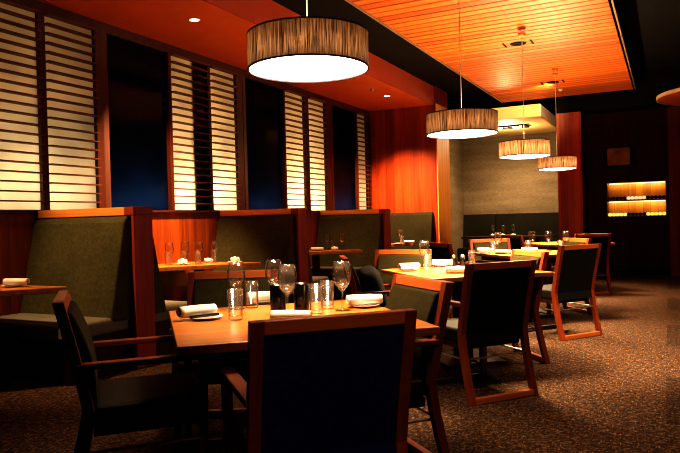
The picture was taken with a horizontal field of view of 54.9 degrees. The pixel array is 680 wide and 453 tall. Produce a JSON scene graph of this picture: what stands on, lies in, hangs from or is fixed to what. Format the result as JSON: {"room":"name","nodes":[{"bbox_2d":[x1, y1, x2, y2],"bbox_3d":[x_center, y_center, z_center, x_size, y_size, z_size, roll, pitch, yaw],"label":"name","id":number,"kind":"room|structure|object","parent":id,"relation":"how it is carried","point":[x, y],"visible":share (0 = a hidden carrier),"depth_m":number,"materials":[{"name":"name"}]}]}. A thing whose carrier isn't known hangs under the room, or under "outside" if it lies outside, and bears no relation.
{"room":"restaurant","nodes":[
{"label":"restaurant","id":0,"kind":"room"},
{"bbox_2d":[0,212,347,315],"bbox_3d":[-2.708,0.540,6.206,0.120,1.330,14.650,-1,1,27],"label":"wall","id":1,"kind":"structure","parent":0,"point":[16,229],"depth_m":7.53,"materials":[{"name":"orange wood"}]},
{"bbox_2d":[0,0,105,209],"bbox_3d":[-2.773,-1.061,5.983,0.122,1.820,1.560,-1,1,27],"label":"window","id":2,"kind":"structure","parent":1,"relation":"in","point":[52,147],"depth_m":6.10,"materials":[{"name":"brown wood"}]},
{"bbox_2d":[101,31,167,209],"bbox_3d":[-2.244,-1.087,7.143,0.130,1.820,0.990,-1,1,27],"label":"window","id":3,"kind":"structure","parent":1,"relation":"in","point":[133,75],"depth_m":7.13,"materials":[{"name":"black glass"}]},
{"bbox_2d":[0,210,332,212],"bbox_3d":[-2.719,-0.140,6.195,0.175,0.030,14.650,-1,1,27],"label":"trim","id":4,"kind":"structure","parent":1,"relation":"attached to","point":[1,211],"depth_m":7.59,"materials":[{"name":"brown wood"}]},
{"bbox_2d":[164,52,244,209],"bbox_3d":[-1.652,-1.114,8.222,0.122,1.820,1.470,-1,1,27],"label":"window","id":5,"kind":"structure","parent":1,"relation":"in","point":[204,105],"depth_m":8.13,"materials":[{"name":"brown wood"}]},
{"bbox_2d":[242,76,282,209],"bbox_3d":[-1.125,-1.140,9.378,0.130,1.820,1.050,-1,1,27],"label":"window","id":6,"kind":"structure","parent":1,"relation":"in","point":[261,102],"depth_m":9.37,"materials":[{"name":"black glass"}]},
{"bbox_2d":[280,89,332,209],"bbox_3d":[-0.506,-1.167,10.511,0.122,1.820,1.530,-1,1,27],"label":"window","id":7,"kind":"structure","parent":1,"relation":"in","point":[305,121],"depth_m":10.40,"materials":[{"name":"brown wood"}]},
{"bbox_2d":[330,104,355,209],"bbox_3d":[0.030,-1.194,11.685,0.130,1.820,1.030,-1,1,27],"label":"window","id":8,"kind":"structure","parent":1,"relation":"in","point":[341,120],"depth_m":11.70,"materials":[{"name":"black glass"}]},
{"bbox_2d":[353,112,372,209],"bbox_3d":[0.447,-1.212,12.415,0.122,1.820,0.650,-1,1,27],"label":"window","id":9,"kind":"structure","parent":1,"relation":"in","point":[362,130],"depth_m":12.39,"materials":[{"name":"brown wood"}]},
{"bbox_2d":[188,18,199,21],"bbox_3d":[-1.490,-2.109,6.692,0.124,0.006,0.124,-1,1,27],"label":"recessed light","id":10,"kind":"object","parent":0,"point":[189,19],"visible":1,"depth_m":6.67,"materials":[{"name":"white paint"}]},
{"bbox_2d":[0,279,679,452],"bbox_3d":[1.599,1.160,4.707,9.400,0.100,15.800,-1,1,27],"label":"floor","id":11,"kind":"structure","parent":0,"point":[617,390],"depth_m":4.29,"materials":[{"name":"carpet"}]},
{"bbox_2d":[0,284,66,388],"bbox_3d":[-2.720,0.845,4.793,1.104,0.750,0.860,-1,1,27],"label":"table","id":12,"kind":"object","parent":11,"relation":"on","point":[23,289],"visible":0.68,"depth_m":4.86,"materials":[{"name":"brown wood"}]},
{"bbox_2d":[1,285,20,286],"bbox_3d":[-2.507,0.455,5.024,0.166,0.014,0.166,-1,1,27],"label":"plate","id":13,"kind":"object","parent":12,"relation":"on","point":[1,285],"visible":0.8,"depth_m":4.99,"materials":[{"name":"white"}]},
{"bbox_2d":[3,278,29,285],"bbox_3d":[-2.473,0.422,5.005,0.180,0.054,0.071,-1,1,2],"label":"rolled napkin","id":14,"kind":"object","parent":13,"relation":"on","point":[8,281],"visible":1,"depth_m":4.98,"materials":[{"name":"white fabric"}]},
{"bbox_2d":[0,216,132,385],"bbox_3d":[-2.381,0.567,5.428,1.100,1.275,0.700,-1,1,27],"label":"bench","id":15,"kind":"object","parent":11,"relation":"on","point":[90,256],"visible":0.91,"depth_m":5.41,"materials":[{"name":"green fabric"}]},
{"bbox_2d":[38,207,155,368],"bbox_3d":[-2.176,0.520,5.799,1.192,1.352,0.230,-1,1,27],"label":"divider","id":16,"kind":"object","parent":11,"relation":"on","point":[142,324],"visible":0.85,"depth_m":5.53,"materials":[{"name":"brown wood"}]},
{"bbox_2d":[52,290,208,452],"bbox_3d":[-0.933,0.743,2.958,0.621,0.900,0.562,-2,1,-20],"label":"dining chair","id":17,"kind":"object","parent":11,"relation":"on","point":[140,403],"visible":0.89,"depth_m":2.77,"materials":[{"name":"brown wood"}]},
{"bbox_2d":[153,239,186,355],"bbox_3d":[-2.001,0.550,6.188,1.100,1.275,0.700,-1,1,27],"label":"bench","id":18,"kind":"object","parent":11,"relation":"on","point":[162,323],"visible":0.06,"depth_m":5.80,"materials":[{"name":"wood"}]},
{"bbox_2d":[158,262,260,271],"bbox_3d":[-1.543,0.790,7.144,1.104,0.750,0.860,-1,1,27],"label":"table","id":19,"kind":"object","parent":11,"relation":"on","point":[200,266],"visible":0.28,"depth_m":7.10,"materials":[{"name":"brown wood"}]},
{"bbox_2d":[204,258,212,262],"bbox_3d":[-1.489,0.383,7.415,0.109,0.065,0.088,-2,1,-33],"label":"folded napkin","id":20,"kind":"object","parent":19,"relation":"on","point":[206,260],"visible":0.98,"depth_m":7.38,"materials":[{"name":"white fabric"}]},
{"bbox_3d":[-1.724,0.412,7.170,0.166,0.014,0.166,-1,1,27],"label":"plate","id":21,"kind":"object","parent":19,"relation":"on","visible":0},
{"bbox_2d":[178,258,187,263],"bbox_3d":[-1.720,0.380,7.169,0.109,0.065,0.088,-1,1,27],"label":"folded napkin","id":22,"kind":"object","parent":21,"relation":"on","point":[180,261],"visible":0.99,"depth_m":7.14,"materials":[{"name":"white fabric"}]},
{"bbox_3d":[-1.174,0.396,7.308,0.166,0.014,0.166,-1,1,27],"label":"plate","id":23,"kind":"object","parent":19,"relation":"on","visible":0},
{"bbox_2d":[230,256,239,261],"bbox_3d":[-1.170,0.364,7.309,0.109,0.065,0.088,-1,1,7],"label":"folded napkin","id":24,"kind":"object","parent":23,"relation":"on","point":[233,259],"visible":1,"depth_m":7.28,"materials":[{"name":"white fabric"}]},
{"bbox_2d":[169,269,277,448],"bbox_3d":[-0.636,0.727,3.780,0.562,0.900,0.621,-2,1,-3],"label":"dining chair","id":25,"kind":"object","parent":11,"relation":"on","point":[203,287],"visible":0.27,"depth_m":3.98,"materials":[{"name":"fabric"}]},
{"bbox_2d":[213,215,295,303],"bbox_3d":[-1.173,0.511,7.842,1.100,1.275,0.700,-1,1,27],"label":"bench","id":26,"kind":"object","parent":11,"relation":"on","point":[271,238],"visible":0.37,"depth_m":7.96,"materials":[{"name":"green fabric"}]},
{"bbox_2d":[220,208,308,292],"bbox_3d":[-0.968,0.463,8.213,1.192,1.352,0.230,-1,1,27],"label":"divider","id":27,"kind":"object","parent":11,"relation":"on","point":[301,238],"visible":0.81,"depth_m":7.95,"materials":[{"name":"brown wood"}]},
{"bbox_2d":[168,300,439,361],"bbox_3d":[-0.230,0.799,3.047,1.050,0.750,1.050,-2,1,-16],"label":"dining table","id":28,"kind":"object","parent":11,"relation":"on","point":[220,338],"visible":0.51,"depth_m":2.74,"materials":[{"name":"brown wood"}]},
{"bbox_2d":[187,314,222,320],"bbox_3d":[-0.633,0.427,3.073,0.166,0.014,0.166,-1,1,27],"label":"plate","id":29,"kind":"object","parent":28,"relation":"on","point":[219,315],"visible":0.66,"depth_m":3.03,"materials":[{"name":"white"}]},
{"bbox_2d":[176,304,216,318],"bbox_3d":[-0.674,0.396,3.081,0.180,0.054,0.071,-2,1,-39],"label":"rolled napkin","id":30,"kind":"object","parent":29,"relation":"on","point":[184,311],"visible":0.98,"depth_m":3.05,"materials":[{"name":"white fabric"}]},
{"bbox_2d":[189,313,218,318],"bbox_3d":[-0.631,0.415,3.050,0.145,0.012,0.020,-2,1,-39],"label":"cutlery","id":31,"kind":"object","parent":29,"relation":"on","point":[209,314],"visible":1,"depth_m":3.04,"materials":[{"name":"silver"}]},
{"bbox_2d":[227,289,242,320],"bbox_3d":[-0.483,0.359,3.018,0.073,0.142,0.073,-1,1,27],"label":"water tumbler","id":32,"kind":"object","parent":28,"relation":"on","point":[227,289],"visible":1,"depth_m":3.01,"materials":[{"name":"glass"}]},
{"bbox_2d":[227,262,244,309],"bbox_3d":[-0.535,0.306,3.385,0.094,0.243,0.094,-1,1,27],"label":"wine glass","id":33,"kind":"object","parent":28,"relation":"on","point":[228,262],"visible":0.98,"depth_m":3.38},
{"bbox_2d":[244,280,257,308],"bbox_3d":[-0.462,0.355,3.428,0.073,0.142,0.073,-1,1,27],"label":"water tumbler","id":34,"kind":"object","parent":28,"relation":"on","point":[257,280],"visible":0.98,"depth_m":3.42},
{"bbox_2d":[247,301,269,303],"bbox_3d":[-0.438,0.416,3.641,0.166,0.014,0.166,-1,1,27],"label":"plate","id":35,"kind":"object","parent":28,"relation":"on","point":[259,302],"visible":0.46,"depth_m":3.59,"materials":[{"name":"white"}]},
{"bbox_2d":[246,291,269,301],"bbox_3d":[-0.421,0.384,3.608,0.180,0.054,0.071,-2,1,-18],"label":"rolled napkin","id":36,"kind":"object","parent":35,"relation":"on","point":[262,295],"visible":0.63,"depth_m":3.58,"materials":[{"name":"white fabric"}]},
{"bbox_2d":[265,259,282,304],"bbox_3d":[-0.356,0.300,3.541,0.094,0.243,0.094,-1,1,27],"label":"wine glass","id":37,"kind":"object","parent":28,"relation":"on","point":[280,259],"visible":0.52,"depth_m":3.53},
{"bbox_2d":[270,284,285,310],"bbox_3d":[-0.301,0.353,3.179,0.076,0.142,0.076,-1,1,27],"label":"candle holder","id":38,"kind":"object","parent":28,"relation":"on","point":[277,296],"visible":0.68,"depth_m":3.15,"materials":[{"name":"black"}]},
{"bbox_2d":[277,264,296,296],"bbox_3d":[-0.249,0.302,3.107,0.094,0.243,0.094,-1,1,27],"label":"wine glass","id":39,"kind":"object","parent":28,"relation":"on","point":[294,264],"visible":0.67,"depth_m":3.10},
{"bbox_2d":[270,310,311,318],"bbox_3d":[-0.216,0.397,2.902,0.180,0.054,0.071,-1,1,7],"label":"rolled napkin","id":40,"kind":"object","parent":28,"relation":"on","point":[274,314],"visible":0.73,"depth_m":2.88,"materials":[{"name":"white fabric"}]},
{"bbox_2d":[293,282,309,309],"bbox_3d":[-0.190,0.350,3.224,0.076,0.142,0.076,-1,1,27],"label":"candle holder","id":41,"kind":"object","parent":28,"relation":"on","point":[301,292],"visible":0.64,"depth_m":3.19,"materials":[{"name":"black"}]},
{"bbox_2d":[308,284,323,313],"bbox_3d":[-0.114,0.349,3.152,0.073,0.142,0.073,-1,1,27],"label":"water tumbler","id":42,"kind":"object","parent":28,"relation":"on","point":[308,284],"visible":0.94,"depth_m":3.14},
{"bbox_2d":[320,281,333,308],"bbox_3d":[-0.065,0.346,3.318,0.073,0.142,0.073,-1,1,27],"label":"water tumbler","id":43,"kind":"object","parent":28,"relation":"on","point":[320,281],"visible":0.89,"depth_m":3.31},
{"bbox_2d":[332,261,350,310],"bbox_3d":[0.010,0.294,3.246,0.094,0.243,0.094,-1,1,27],"label":"wine glass","id":44,"kind":"object","parent":28,"relation":"on","point":[334,261],"visible":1,"depth_m":3.24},
{"bbox_2d":[350,304,379,307],"bbox_3d":[0.125,0.404,3.358,0.166,0.014,0.166,-1,1,27],"label":"plate","id":45,"kind":"object","parent":28,"relation":"on","point":[369,305],"visible":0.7,"depth_m":3.32,"materials":[{"name":"white"}]},
{"bbox_2d":[346,294,382,305],"bbox_3d":[0.124,0.373,3.346,0.180,0.054,0.071,-2,1,-11],"label":"rolled napkin","id":46,"kind":"object","parent":45,"relation":"on","point":[357,299],"visible":1,"depth_m":3.32,"materials":[{"name":"white fabric"}]},
{"bbox_2d":[219,308,416,452],"bbox_3d":[-0.098,0.728,2.338,0.562,0.900,0.621,-2,1,-19],"label":"dining chair","id":47,"kind":"object","parent":11,"relation":"on","point":[334,383],"visible":1,"depth_m":2.10,"materials":[{"name":"fabric"}]},
{"bbox_2d":[308,249,328,301],"bbox_3d":[-0.792,0.493,8.601,1.100,1.275,0.700,-1,1,27],"label":"bench","id":48,"kind":"object","parent":11,"relation":"on","point":[314,281],"visible":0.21,"depth_m":8.38,"materials":[{"name":"wood"}]},
{"bbox_2d":[309,249,362,300],"bbox_3d":[-0.335,0.734,9.558,1.104,0.750,0.860,-1,1,27],"label":"table","id":49,"kind":"object","parent":11,"relation":"on","point":[315,254],"visible":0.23,"depth_m":9.63,"materials":[{"name":"brown wood"}]},
{"bbox_2d":[311,247,323,250],"bbox_3d":[-0.333,0.330,9.636,0.180,0.054,0.071,-1,1,7],"label":"rolled napkin","id":50,"kind":"object","parent":49,"relation":"on","point":[312,248],"visible":1,"depth_m":9.61,"materials":[{"name":"white fabric"}]},
{"bbox_2d":[311,214,382,298],"bbox_3d":[0.035,0.454,10.255,1.100,1.275,0.700,-1,1,27],"label":"bench","id":51,"kind":"object","parent":11,"relation":"on","point":[361,231],"visible":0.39,"depth_m":10.34,"materials":[{"name":"green fabric"}]},
{"bbox_2d":[320,209,390,249],"bbox_3d":[0.241,0.407,10.627,1.192,1.352,0.230,-1,1,27],"label":"divider","id":52,"kind":"object","parent":11,"relation":"on","point":[386,226],"visible":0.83,"depth_m":10.38,"materials":[{"name":"brown wood"}]},
{"bbox_2d":[339,255,390,307],"bbox_3d":[0.329,0.687,5.271,0.621,0.900,0.562,-2,1,-3],"label":"dining chair","id":53,"kind":"object","parent":11,"relation":"on","point":[354,287],"visible":0.27,"depth_m":5.00,"materials":[{"name":"fabric"}]},
{"bbox_2d":[357,265,386,306],"bbox_3d":[0.259,0.494,5.251,0.231,0.352,0.499,-2,1,-7],"label":"cushion","id":54,"kind":"object","parent":53,"relation":"on","point":[370,279],"visible":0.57,"depth_m":5.04,"materials":[{"name":"black fabric"}]},
{"bbox_2d":[391,243,412,246],"bbox_3d":[0.627,0.689,11.480,1.104,0.750,0.860,-1,1,27],"label":"table","id":55,"kind":"object","parent":11,"relation":"on","point":[392,244],"visible":0.2,"depth_m":11.53,"materials":[{"name":"brown wood"}]},
{"bbox_2d":[374,249,431,305],"bbox_3d":[0.502,0.675,5.974,0.562,0.900,0.621,-1,1,23],"label":"dining chair","id":56,"kind":"object","parent":11,"relation":"on","point":[388,259],"visible":0.24,"depth_m":6.18,"materials":[{"name":"fabric"}]},
{"bbox_2d":[380,212,433,266],"bbox_3d":[1.044,0.396,12.115,1.240,1.300,0.700,-1,1,27],"label":"bench","id":57,"kind":"object","parent":11,"relation":"on","point":[416,226],"visible":0.14,"depth_m":12.19,"materials":[{"name":"green fabric"}]},
{"bbox_2d":[385,274,453,452],"bbox_3d":[0.147,0.714,3.153,0.621,0.900,0.562,-2,1,-21],"label":"dining chair","id":58,"kind":"object","parent":11,"relation":"on","point":[431,298],"visible":0.38,"depth_m":3.00,"materials":[{"name":"brown wood"}]},
{"bbox_2d":[426,242,472,318],"bbox_3d":[1.432,0.632,7.741,0.621,0.900,0.562,-2,1,-19],"label":"dining chair","id":59,"kind":"object","parent":11,"relation":"on","point":[444,251],"visible":0.23,"depth_m":7.58,"materials":[{"name":"brown wood"}]},
{"bbox_2d":[381,265,552,368],"bbox_3d":[1.021,0.742,5.457,1.050,0.750,1.050,-2,1,-16],"label":"dining table","id":60,"kind":"object","parent":11,"relation":"on","point":[438,273],"visible":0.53,"depth_m":5.31,"materials":[{"name":"brown wood"}]},
{"bbox_2d":[451,255,456,265],"bbox_3d":[1.035,0.308,5.960,0.052,0.105,0.052,-1,1,27],"label":"pepper mill","id":61,"kind":"object","parent":60,"relation":"on","point":[453,257],"visible":0.88,"depth_m":5.94,"materials":[{"name":"silver"}]},
{"bbox_2d":[445,266,464,272],"bbox_3d":[0.930,0.344,5.190,0.180,0.054,0.071,-1,1,19],"label":"rolled napkin","id":62,"kind":"object","parent":60,"relation":"on","point":[448,269],"visible":0.73,"depth_m":5.17,"materials":[{"name":"white fabric"}]},
{"bbox_2d":[460,254,464,265],"bbox_3d":[1.116,0.306,5.966,0.052,0.105,0.052,-1,1,27],"label":"pepper mill","id":63,"kind":"object","parent":60,"relation":"on","point":[462,258],"visible":0.98,"depth_m":5.95,"materials":[{"name":"black"}]},
{"bbox_3d":[0.900,0.357,5.934,0.166,0.014,0.166,-1,1,27],"label":"plate","id":64,"kind":"object","parent":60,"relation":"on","visible":0},
{"bbox_2d":[432,259,452,265],"bbox_3d":[0.925,0.325,5.919,0.180,0.054,0.071,-1,1,19],"label":"rolled napkin","id":65,"kind":"object","parent":64,"relation":"on","point":[437,261],"visible":0.98,"depth_m":5.90,"materials":[{"name":"white fabric"}]},
{"bbox_3d":[0.578,0.370,5.558,0.166,0.014,0.166,-1,1,27],"label":"plate","id":66,"kind":"object","parent":60,"relation":"on","visible":0},
{"bbox_2d":[398,263,419,269],"bbox_3d":[0.586,0.337,5.575,0.180,0.054,0.071,-2,1,-18],"label":"rolled napkin","id":67,"kind":"object","parent":66,"relation":"on","point":[402,266],"visible":1,"depth_m":5.55,"materials":[{"name":"white fabric"}]},
{"bbox_2d":[457,214,495,264],"bbox_3d":[3.214,0.336,15.354,0.768,1.240,0.676,-1,1,27],"label":"banquette","id":68,"kind":"object","parent":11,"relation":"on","point":[476,224],"visible":0.53,"depth_m":15.53,"materials":[{"name":"fabric"}]},
{"bbox_2d":[437,260,538,406],"bbox_3d":[0.935,0.679,4.501,0.562,0.900,0.621,-2,1,-25],"label":"dining chair","id":69,"kind":"object","parent":11,"relation":"on","point":[495,302],"visible":0.84,"depth_m":4.28,"materials":[{"name":"brown wood"}]},
{"bbox_2d":[468,238,510,262],"bbox_3d":[2.006,0.612,8.305,0.562,0.900,0.621,-2,1,-7],"label":"dining chair","id":70,"kind":"object","parent":11,"relation":"on","point":[504,243],"visible":0.29,"depth_m":8.53,"materials":[{"name":"brown wood"}]},
{"bbox_2d":[461,235,556,242],"bbox_3d":[3.672,0.581,14.226,1.900,0.750,0.700,-1,1,27],"label":"dining table","id":71,"kind":"object","parent":11,"relation":"on","point":[537,237],"visible":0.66,"depth_m":14.04,"materials":[{"name":"brown wood"}]},
{"bbox_2d":[469,249,550,368],"bbox_3d":[1.327,0.659,5.445,0.621,0.900,0.562,-2,1,-12],"label":"dining chair","id":72,"kind":"object","parent":11,"relation":"on","point":[541,257],"visible":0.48,"depth_m":5.24,"materials":[{"name":"brown wood"}]},
{"bbox_2d":[468,249,557,318],"bbox_3d":[2.261,0.685,7.833,1.050,0.750,1.050,-2,1,-16],"label":"dining table","id":73,"kind":"object","parent":11,"relation":"on","point":[491,256],"visible":0.2,"depth_m":7.66,"materials":[{"name":"brown wood"}]},
{"bbox_2d":[495,249,510,253],"bbox_3d":[1.901,0.293,7.622,0.180,0.054,0.071,-1,1,22],"label":"rolled napkin","id":74,"kind":"object","parent":73,"relation":"on","point":[497,251],"visible":1,"depth_m":7.60,"materials":[{"name":"white fabric"}]},
{"bbox_3d":[1.755,0.314,7.910,0.166,0.014,0.166,-1,1,27],"label":"plate","id":75,"kind":"object","parent":73,"relation":"on","visible":0},
{"bbox_2d":[477,248,492,251],"bbox_3d":[1.754,0.283,7.909,0.180,0.054,0.071,-1,1,17],"label":"rolled napkin","id":76,"kind":"object","parent":75,"relation":"on","point":[478,249],"visible":1,"depth_m":7.88,"materials":[{"name":"white fabric"}]},
{"bbox_2d":[500,235,554,271],"bbox_3d":[2.890,0.570,10.097,0.621,0.900,0.562,-2,1,-19],"label":"dining chair","id":77,"kind":"object","parent":11,"relation":"on","point":[516,241],"visible":0.16,"depth_m":9.91,"materials":[{"name":"brown wood"}]},
{"bbox_2d":[496,212,558,247],"bbox_3d":[4.394,0.312,14.763,1.848,1.240,0.676,-1,1,27],"label":"banquette","id":78,"kind":"object","parent":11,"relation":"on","point":[525,223],"visible":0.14,"depth_m":15.02,"materials":[{"name":"fabric"}]},
{"bbox_2d":[528,243,602,340],"bbox_3d":[2.187,0.625,6.555,0.562,0.900,0.621,-2,1,-28],"label":"dining chair","id":79,"kind":"object","parent":11,"relation":"on","point":[575,268],"visible":0.84,"depth_m":6.34,"materials":[{"name":"brown wood"}]},
{"bbox_2d":[539,238,591,314],"bbox_3d":[2.626,0.599,7.943,0.621,0.900,0.562,-2,1,-13],"label":"dining chair","id":80,"kind":"object","parent":11,"relation":"on","point":[573,241],"visible":0.3,"depth_m":7.78,"materials":[{"name":"brown wood"}]},
{"bbox_2d":[525,241,614,249],"bbox_3d":[3.505,0.628,10.229,1.050,0.750,1.050,-2,1,-16],"label":"dining table","id":81,"kind":"object","parent":11,"relation":"on","point":[539,245],"visible":0.18,"depth_m":10.04,"materials":[{"name":"brown wood"}]},
{"bbox_2d":[574,233,612,294],"bbox_3d":[3.681,0.552,9.854,0.562,0.900,0.621,-2,1,-5],"label":"dining chair","id":82,"kind":"object","parent":11,"relation":"on","point":[603,265],"visible":0.34,"depth_m":9.61,"materials":[{"name":"brown wood"}]},
{"bbox_2d":[370,86,447,242],"bbox_3d":[1.312,-0.778,12.775,1.470,3.620,0.750,-1,1,27],"label":"wall","id":83,"kind":"structure","parent":0,"point":[403,158],"depth_m":12.39,"materials":[{"name":"brown wood"}]},
{"bbox_2d":[9,0,369,115],"bbox_3d":[-2.765,-2.024,6.174,0.140,0.100,14.650,-1,1,27],"label":"trim","id":84,"kind":"structure","parent":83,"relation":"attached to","point":[110,30],"depth_m":7.46,"materials":[{"name":"brown wood"}]},
{"bbox_2d":[37,0,431,110],"bbox_3d":[-2.199,-2.256,5.886,1.420,0.340,14.650,-1,1,27],"label":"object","id":85,"kind":"structure","parent":83,"relation":"attached to","point":[219,34],"depth_m":7.09,"materials":[{"name":"paint"}]},
{"bbox_2d":[202,0,433,104],"bbox_3d":[-1.387,-2.277,5.898,0.020,0.340,15.400,-1,1,27],"label":"trim","id":86,"kind":"structure","parent":83,"relation":"attached to","point":[256,12],"depth_m":9.53,"materials":[{"name":"paint"}]},
{"bbox_2d":[435,103,451,243],"bbox_3d":[1.980,-0.632,12.445,0.015,3.300,0.750,-1,1,27],"label":"trim","id":87,"kind":"structure","parent":83,"relation":"attached to","point":[442,145],"depth_m":12.40,"materials":[{"name":"orange wood"}]},
{"bbox_2d":[449,139,463,261],"bbox_3d":[2.249,-0.820,14.458,0.100,3.620,3.100,-1,1,27],"label":"wall","id":88,"kind":"structure","parent":0,"point":[455,145],"depth_m":15.29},
{"bbox_2d":[272,0,679,108],"bbox_3d":[2.130,-2.590,6.144,9.600,0.100,19.000,-1,1,27],"label":"ceiling","id":89,"kind":"structure","parent":0,"point":[650,28],"depth_m":9.38,"materials":[{"name":"black paint"}]},
{"bbox_2d":[345,0,635,102],"bbox_3d":[1.111,-2.386,5.976,2.360,0.252,13.780,-1,1,27],"label":"ceiling panel","id":90,"kind":"object","parent":89,"relation":"hanging from","point":[578,38],"visible":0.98,"depth_m":8.17,"materials":[{"name":"brown wood"}]},
{"bbox_2d":[246,0,368,82],"bbox_3d":[-0.174,-1.484,3.252,0.604,1.452,0.604,-1,1,27],"label":"pendant lamp","id":91,"kind":"object","parent":90,"relation":"hanging from","point":[300,49],"visible":1,"depth_m":3.04,"materials":[{"name":"fabric"}]},
{"bbox_2d":[249,55,366,80],"bbox_3d":[-0.156,-0.774,3.259,0.584,0.032,0.584,-1,1,27],"label":"diffuser","id":92,"kind":"object","parent":91,"relation":"attached to","point":[267,67],"depth_m":3.16,"materials":[{"name":"plastic"}]},
{"bbox_2d":[426,0,498,138],"bbox_3d":[1.012,-1.511,5.520,0.598,1.507,0.598,-1,1,9],"label":"pendant lamp","id":93,"kind":"object","parent":90,"relation":"hanging from","point":[456,123],"visible":1,"depth_m":5.30,"materials":[{"name":"beige"}]},
{"bbox_2d":[428,130,496,137],"bbox_3d":[1.031,-0.774,5.528,0.578,0.032,0.578,-1,1,9],"label":"diffuser","id":94,"kind":"object","parent":93,"relation":"attached to","point":[431,133],"depth_m":5.42,"materials":[{"name":"plastic"}]},
{"bbox_2d":[502,39,533,47],"bbox_3d":[2.264,-2.321,8.320,0.362,0.012,0.220,-1,1,27],"label":"ceiling light","id":95,"kind":"object","parent":90,"relation":"attached to","point":[519,43],"visible":1,"depth_m":8.31,"materials":[{"name":"black paint"}]},
{"bbox_2d":[499,26,550,158],"bbox_3d":[2.131,-1.554,7.621,0.580,1.522,0.580,-2,1,-8],"label":"pendant lamp","id":96,"kind":"object","parent":90,"relation":"hanging from","point":[518,148],"visible":1,"depth_m":7.42,"materials":[{"name":"beige"}]},
{"bbox_2d":[500,154,548,158],"bbox_3d":[2.150,-0.810,7.629,0.561,0.032,0.561,-2,1,-8],"label":"diffuser","id":97,"kind":"object","parent":96,"relation":"attached to","point":[502,156],"depth_m":7.51,"materials":[{"name":"plastic"}]},
{"bbox_2d":[538,68,576,170],"bbox_3d":[3.241,-1.604,9.816,0.556,1.527,0.556,-2,1,-25],"label":"pendant lamp","id":98,"kind":"object","parent":90,"relation":"hanging from","point":[552,163],"visible":1,"depth_m":9.62,"materials":[{"name":"beige"}]},
{"bbox_2d":[540,168,573,170],"bbox_3d":[3.260,-0.856,9.824,0.537,0.032,0.537,-2,1,-25],"label":"diffuser","id":99,"kind":"object","parent":98,"relation":"attached to","point":[541,169],"depth_m":9.71,"materials":[{"name":"plastic"}]},
{"bbox_2d":[656,88,679,105],"bbox_3d":[5.612,-2.287,9.441,1.910,0.756,1.910,-1,1,27],"label":"ceiling disc","id":100,"kind":"object","parent":89,"relation":"hanging from","point":[671,97],"visible":1,"depth_m":9.67,"materials":[{"name":"brown wood"}]},
{"bbox_2d":[462,107,585,214],"bbox_3d":[4.261,-0.880,15.239,3.000,3.620,0.100,-1,1,27],"label":"wall","id":101,"kind":"structure","parent":0,"point":[492,184],"depth_m":15.38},
{"bbox_2d":[465,104,555,138],"bbox_3d":[3.372,-2.216,14.099,2.280,0.240,2.680,-1,1,27],"label":"trim","id":102,"kind":"structure","parent":101,"relation":"attached to","point":[512,115],"depth_m":12.96,"materials":[{"name":"beige paint"}]},
{"bbox_2d":[498,124,528,129],"bbox_3d":[3.509,-2.073,13.742,0.840,0.045,0.400,-1,1,27],"label":"ceiling light","id":103,"kind":"object","parent":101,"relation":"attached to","point":[517,125],"visible":0.74,"depth_m":13.61,"materials":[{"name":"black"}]},
{"bbox_2d":[540,104,556,126],"bbox_3d":[4.394,-2.237,13.586,0.008,0.220,2.660,-1,1,27],"label":"trim","id":104,"kind":"structure","parent":101,"relation":"attached to","point":[544,112],"depth_m":13.18,"materials":[{"name":"white paint"}]},
{"bbox_2d":[584,108,670,268],"bbox_3d":[7.300,-0.732,11.731,5.430,3.000,0.300,-1,1,27],"label":"wall","id":105,"kind":"structure","parent":0,"point":[640,242],"depth_m":12.46,"materials":[{"name":"paint"}]},
{"bbox_2d":[556,111,585,240],"bbox_3d":[4.490,-0.609,12.671,0.440,3.120,0.500,-1,1,27],"label":"column","id":106,"kind":"structure","parent":105,"relation":"attached to","point":[570,126],"depth_m":12.45,"materials":[{"name":"red wood"}]},
{"bbox_2d":[556,74,679,114],"bbox_3d":[6.897,-2.469,11.489,5.870,0.500,0.580,-1,1,27],"label":"trim","id":107,"kind":"structure","parent":105,"relation":"attached to","point":[646,92],"depth_m":12.05,"materials":[{"name":"black paint"}]},
{"bbox_2d":[604,145,633,167],"bbox_3d":[5.326,-1.334,12.515,0.520,0.390,0.035,-1,1,27],"label":"picture","id":108,"kind":"object","parent":105,"relation":"attached to","point":[620,156],"visible":1,"depth_m":12.50,"materials":[{"name":"black paint"}]},
{"bbox_2d":[597,269,670,274],"bbox_3d":[7.338,0.828,11.743,5.430,0.120,0.310,-1,1,27],"label":"baseboard","id":109,"kind":"structure","parent":105,"relation":"attached to","point":[612,271],"depth_m":12.41,"materials":[{"name":"black paint"}]},
{"bbox_2d":[606,180,666,216],"bbox_3d":[5.684,-0.523,12.550,1.038,0.670,0.290,-1,1,27],"label":"niche","id":110,"kind":"object","parent":105,"relation":"in","point":[659,187],"visible":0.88,"depth_m":12.63,"materials":[{"name":"brown wood"}]},
{"bbox_2d":[607,199,665,201],"bbox_3d":[5.681,-0.504,12.541,1.016,0.022,0.270,-1,1,27],"label":"shelf","id":111,"kind":"object","parent":110,"relation":"attached to","point":[634,200],"depth_m":12.53,"materials":[{"name":"brown wood"}]},
{"bbox_2d":[609,215,665,216],"bbox_3d":[5.689,-0.196,12.544,1.016,0.014,0.270,-1,1,27],"label":"shelf","id":112,"kind":"object","parent":110,"relation":"attached to","point":[619,215],"depth_m":12.50,"materials":[{"name":"brown wood"}]},
{"bbox_2d":[596,274,679,279],"bbox_3d":[7.106,0.947,11.241,5.400,0.104,0.820,-1,1,27],"label":"trim","id":113,"kind":"structure","parent":105,"relation":"attached to","point":[655,277],"depth_m":11.98,"materials":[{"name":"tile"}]},
{"bbox_2d":[667,106,679,275],"bbox_3d":[6.345,-0.650,11.987,0.570,3.120,0.100,-1,1,27],"label":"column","id":114,"kind":"structure","parent":105,"relation":"attached to","point":[673,111],"depth_m":12.03,"materials":[{"name":"brown wood"}]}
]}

